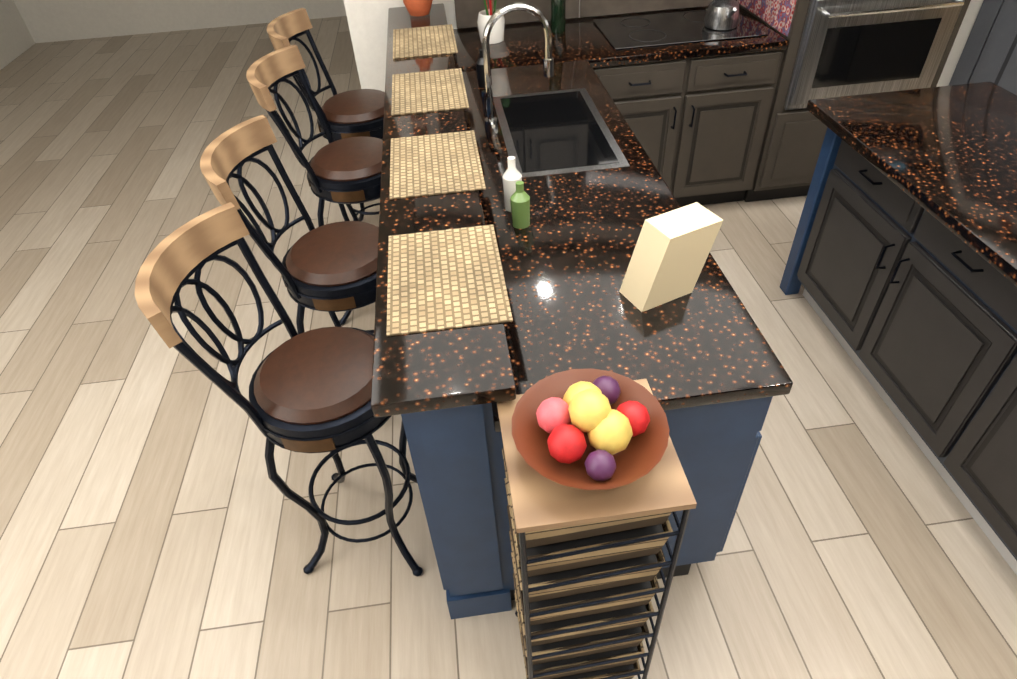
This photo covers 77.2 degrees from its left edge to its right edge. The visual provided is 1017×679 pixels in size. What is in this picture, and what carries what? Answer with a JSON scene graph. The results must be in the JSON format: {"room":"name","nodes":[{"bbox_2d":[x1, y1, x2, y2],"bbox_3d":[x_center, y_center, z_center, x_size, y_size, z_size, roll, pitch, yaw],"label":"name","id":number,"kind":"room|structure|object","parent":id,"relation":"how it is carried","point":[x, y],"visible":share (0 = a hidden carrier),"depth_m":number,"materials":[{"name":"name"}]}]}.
{"room":"kitchen","nodes":[
{"label":"kitchen","id":0,"kind":"room"},
{"bbox_2d":[0,0,34,69],"bbox_3d":[-4.213,-0.155,-0.833,0.120,5.700,15.500,-7,42,-4],"label":"wall","id":1,"kind":"structure","parent":0,"point":[16,39],"depth_m":6.36,"materials":[{"name":"paint"}]},
{"bbox_2d":[13,0,340,42],"bbox_3d":[-3.220,-4.492,5.864,3.720,3.000,0.120,-7,42,-4],"label":"wall","id":2,"kind":"structure","parent":0,"point":[54,20],"depth_m":6.69,"materials":[{"name":"paint"}]},
{"bbox_2d":[341,0,384,139],"bbox_3d":[-1.065,-3.401,4.516,0.120,3.000,4.100,-7,42,-4],"label":"wall","id":3,"kind":"structure","parent":0,"point":[360,21],"depth_m":3.42,"materials":[{"name":"paint"}]},
{"bbox_2d":[0,16,1016,678],"bbox_3d":[1.830,1.271,1.487,11.800,0.100,15.500,-7,42,-4],"label":"floor","id":4,"kind":"structure","parent":0,"point":[156,522],"depth_m":2.36,"materials":[{"name":"beige wood"}]},
{"bbox_2d":[135,202,422,576],"bbox_3d":[-0.547,0.217,1.878,0.549,1.154,0.499,-7,42,-4],"label":"bar stool","id":5,"kind":"object","parent":4,"relation":"on","point":[309,391],"visible":0.92,"depth_m":1.66,"materials":[{"name":"brown leather"}]},
{"bbox_2d":[200,115,378,333],"bbox_3d":[-0.615,-0.168,2.305,0.538,1.154,0.476,-7,42,-4],"label":"bar stool","id":6,"kind":"object","parent":4,"relation":"on","point":[331,269],"visible":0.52,"depth_m":2.07,"materials":[{"name":"brown leather"}]},
{"bbox_2d":[246,45,382,324],"bbox_3d":[-0.692,-0.634,2.823,0.544,1.154,0.487,-7,42,-4],"label":"bar stool","id":7,"kind":"object","parent":4,"relation":"on","point":[341,172],"visible":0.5,"depth_m":2.59,"materials":[{"name":"brown leather"}]},
{"bbox_2d":[266,8,384,221],"bbox_3d":[-0.777,-1.002,3.232,0.532,1.154,0.470,-7,42,-4],"label":"bar stool","id":8,"kind":"object","parent":4,"relation":"on","point":[354,113],"visible":0.46,"depth_m":3.00,"materials":[{"name":"brown leather"}]},
{"bbox_2d":[402,406,514,618],"bbox_3d":[-0.158,0.239,1.936,0.196,1.010,0.758,-7,42,-4],"label":"counter base","id":9,"kind":"object","parent":4,"relation":"on","point":[457,456],"depth_m":1.59,"materials":[{"name":"blue wood"}]},
{"bbox_2d":[371,3,518,417],"bbox_3d":[-0.304,-0.800,2.306,0.290,0.040,2.796,-7,42,-4],"label":"countertop","id":10,"kind":"structure","parent":9,"relation":"on","point":[463,368],"depth_m":1.40,"materials":[{"name":"black stone"}]},
{"bbox_2d":[403,0,432,15],"bbox_3d":[-0.452,-1.708,3.148,0.150,0.180,0.150,-7,42,-4],"label":"jar","id":11,"kind":"object","parent":10,"relation":"on","point":[418,7],"visible":1,"depth_m":3.14,"materials":[{"name":"orange ceramic"}]},
{"bbox_2d":[393,24,457,58],"bbox_3d":[-0.382,-1.352,2.883,0.280,0.004,0.400,-7,42,-4],"label":"placemat","id":12,"kind":"object","parent":10,"relation":"on","point":[424,41],"visible":1,"depth_m":2.87,"materials":[{"name":"beige wicker"}]},
{"bbox_2d":[391,68,468,115],"bbox_3d":[-0.306,-0.954,2.441,0.280,0.004,0.400,-7,42,-4],"label":"placemat","id":13,"kind":"object","parent":10,"relation":"on","point":[428,91],"visible":1,"depth_m":2.42,"materials":[{"name":"beige wicker"}]},
{"bbox_2d":[390,130,485,198],"bbox_3d":[-0.230,-0.556,1.998,0.280,0.004,0.400,-7,42,-4],"label":"placemat","id":14,"kind":"object","parent":10,"relation":"on","point":[433,164],"visible":1,"depth_m":1.98,"materials":[{"name":"beige wicker"}]},
{"bbox_2d":[386,225,512,335],"bbox_3d":[-0.154,-0.158,1.556,0.280,0.004,0.400,-7,42,-4],"label":"placemat","id":15,"kind":"object","parent":10,"relation":"on","point":[445,279],"visible":1,"depth_m":1.53,"materials":[{"name":"beige wicker"}]},
{"bbox_2d":[497,379,696,678],"bbox_3d":[0.176,0.572,1.557,0.324,0.995,0.314,-7,42,-4],"label":"kitchen cart","id":16,"kind":"object","parent":4,"relation":"on","point":[588,565],"visible":0.79,"depth_m":1.28,"materials":[{"name":"metal"}]},
{"bbox_2d":[512,368,668,489],"bbox_3d":[0.149,0.152,1.175,0.290,0.140,0.290,-7,42,-4],"label":"fruit bowl","id":17,"kind":"object","parent":16,"relation":"on","point":[591,429],"visible":1,"depth_m":1.16,"materials":[{"name":"brown wood"}]},
{"bbox_2d":[503,398,771,578],"bbox_3d":[0.249,0.111,2.144,0.667,0.880,1.107,-7,42,-4],"label":"base cabinet","id":18,"kind":"object","parent":4,"relation":"on","point":[716,447],"depth_m":1.63,"materials":[{"name":"blue wood"}]},
{"bbox_2d":[462,58,792,421],"bbox_3d":[0.170,-0.551,2.192,0.675,0.040,2.116,-7,42,-4],"label":"countertop","id":19,"kind":"structure","parent":18,"relation":"on","point":[589,180],"depth_m":1.82,"materials":[{"name":"black stone"}]},
{"bbox_2d":[476,49,485,87],"bbox_3d":[-0.110,-1.173,2.752,0.058,0.150,0.058,-17,44,-15],"label":"bottle","id":20,"kind":"object","parent":19,"relation":"on","point":[480,62],"depth_m":2.74,"materials":[{"name":"black glass"}]},
{"bbox_2d":[503,156,519,175],"bbox_3d":[0.013,-0.483,1.970,0.058,0.170,0.058,-17,44,-15],"label":"bottle","id":21,"kind":"object","parent":19,"relation":"on","point":[511,169],"depth_m":1.92,"materials":[{"name":"white plastic"}]},
{"bbox_2d":[619,202,722,311],"bbox_3d":[0.409,-0.209,1.620,0.220,0.200,0.100,-21,45,-18],"label":"box","id":22,"kind":"object","parent":19,"relation":"on","point":[672,249],"visible":1,"depth_m":1.58,"materials":[{"name":"beige cardboard"}]},
{"bbox_2d":[607,46,787,206],"bbox_3d":[0.857,-1.232,3.575,0.948,0.880,0.646,-7,42,-4],"label":"base cabinet","id":23,"kind":"object","parent":4,"relation":"on","point":[703,119],"depth_m":3.23,"materials":[{"name":"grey wood"}]},
{"bbox_2d":[453,6,788,69],"bbox_3d":[0.481,-1.527,3.242,1.656,0.040,0.650,-7,42,-4],"label":"countertop","id":24,"kind":"structure","parent":23,"relation":"on","point":[528,43],"depth_m":3.08,"materials":[{"name":"black stone"}]},
{"bbox_2d":[477,0,504,43],"bbox_3d":[-0.089,-1.659,3.132,0.149,0.354,0.140,-7,42,-4],"label":"utensil crock","id":25,"kind":"object","parent":24,"relation":"on","point":[497,30],"visible":0.77,"depth_m":3.16,"materials":[{"name":"white ceramic"}]},
{"bbox_2d":[551,0,565,32],"bbox_3d":[0.250,-1.718,3.205,0.074,0.310,0.076,-7,42,-4],"label":"wine bottle","id":26,"kind":"object","parent":24,"relation":"on","point":[558,12],"visible":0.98,"depth_m":3.23,"materials":[{"name":"green glass"}]},
{"bbox_2d":[591,6,770,49],"bbox_3d":[0.858,-1.592,3.249,0.760,0.010,0.469,-7,42,-4],"label":"cooktop","id":27,"kind":"object","parent":24,"relation":"in","point":[668,27],"depth_m":3.21,"materials":[{"name":"black glass"}]},
{"bbox_2d":[704,0,738,29],"bbox_3d":[1.071,-1.639,3.139,0.170,0.183,0.221,-7,42,-4],"label":"kettle","id":28,"kind":"object","parent":27,"relation":"on","point":[722,15],"visible":1,"depth_m":3.13,"materials":[{"name":"silver metal"}]},
{"bbox_2d":[738,0,970,201],"bbox_3d":[1.729,-1.877,3.084,0.925,2.410,0.736,-7,42,-4],"label":"tall cabinet","id":29,"kind":"object","parent":4,"relation":"on","point":[837,48],"visible":0.52,"depth_m":3.13,"materials":[{"name":"black wood"}]},
{"bbox_2d":[780,130,1016,574],"bbox_3d":[1.736,-0.026,2.189,0.697,0.880,1.790,-7,42,-4],"label":"kitchen island","id":30,"kind":"object","parent":4,"relation":"on","point":[901,266],"depth_m":2.20,"materials":[{"name":"wood"}]},
{"bbox_2d":[806,82,1016,289],"bbox_3d":[1.701,-0.323,1.834,0.770,0.040,2.000,-7,42,-4],"label":"island countertop","id":31,"kind":"structure","parent":30,"relation":"on","point":[951,150],"depth_m":2.19,"materials":[{"name":"black stone"}]},
{"bbox_2d":[369,0,737,79],"bbox_3d":[0.777,-2.273,3.148,3.030,3.000,0.120,-7,42,-4],"label":"wall","id":32,"kind":"structure","parent":0,"point":[379,8],"depth_m":3.36,"materials":[{"name":"paint"}]},
{"bbox_2d":[454,0,712,27],"bbox_3d":[0.477,-1.980,3.269,1.549,0.588,0.008,-7,42,-4],"label":"backsplash","id":33,"kind":"structure","parent":32,"relation":"attached to","point":[467,12],"depth_m":3.43,"materials":[{"name":"tile"}]},
{"bbox_2d":[936,0,983,86],"bbox_3d":[3.070,-2.310,3.027,1.656,3.000,0.720,26,50,29],"label":"wall","id":34,"kind":"structure","parent":0,"point":[968,21],"depth_m":3.58,"materials":[{"name":"paint"}]},
{"bbox_2d":[948,0,1016,94],"bbox_3d":[2.883,-1.925,3.026,0.850,2.450,0.177,26,50,29],"label":"refrigerator","id":35,"kind":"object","parent":34,"relation":"attached to","point":[989,53],"depth_m":3.52,"materials":[{"name":"paint"}]}
]}

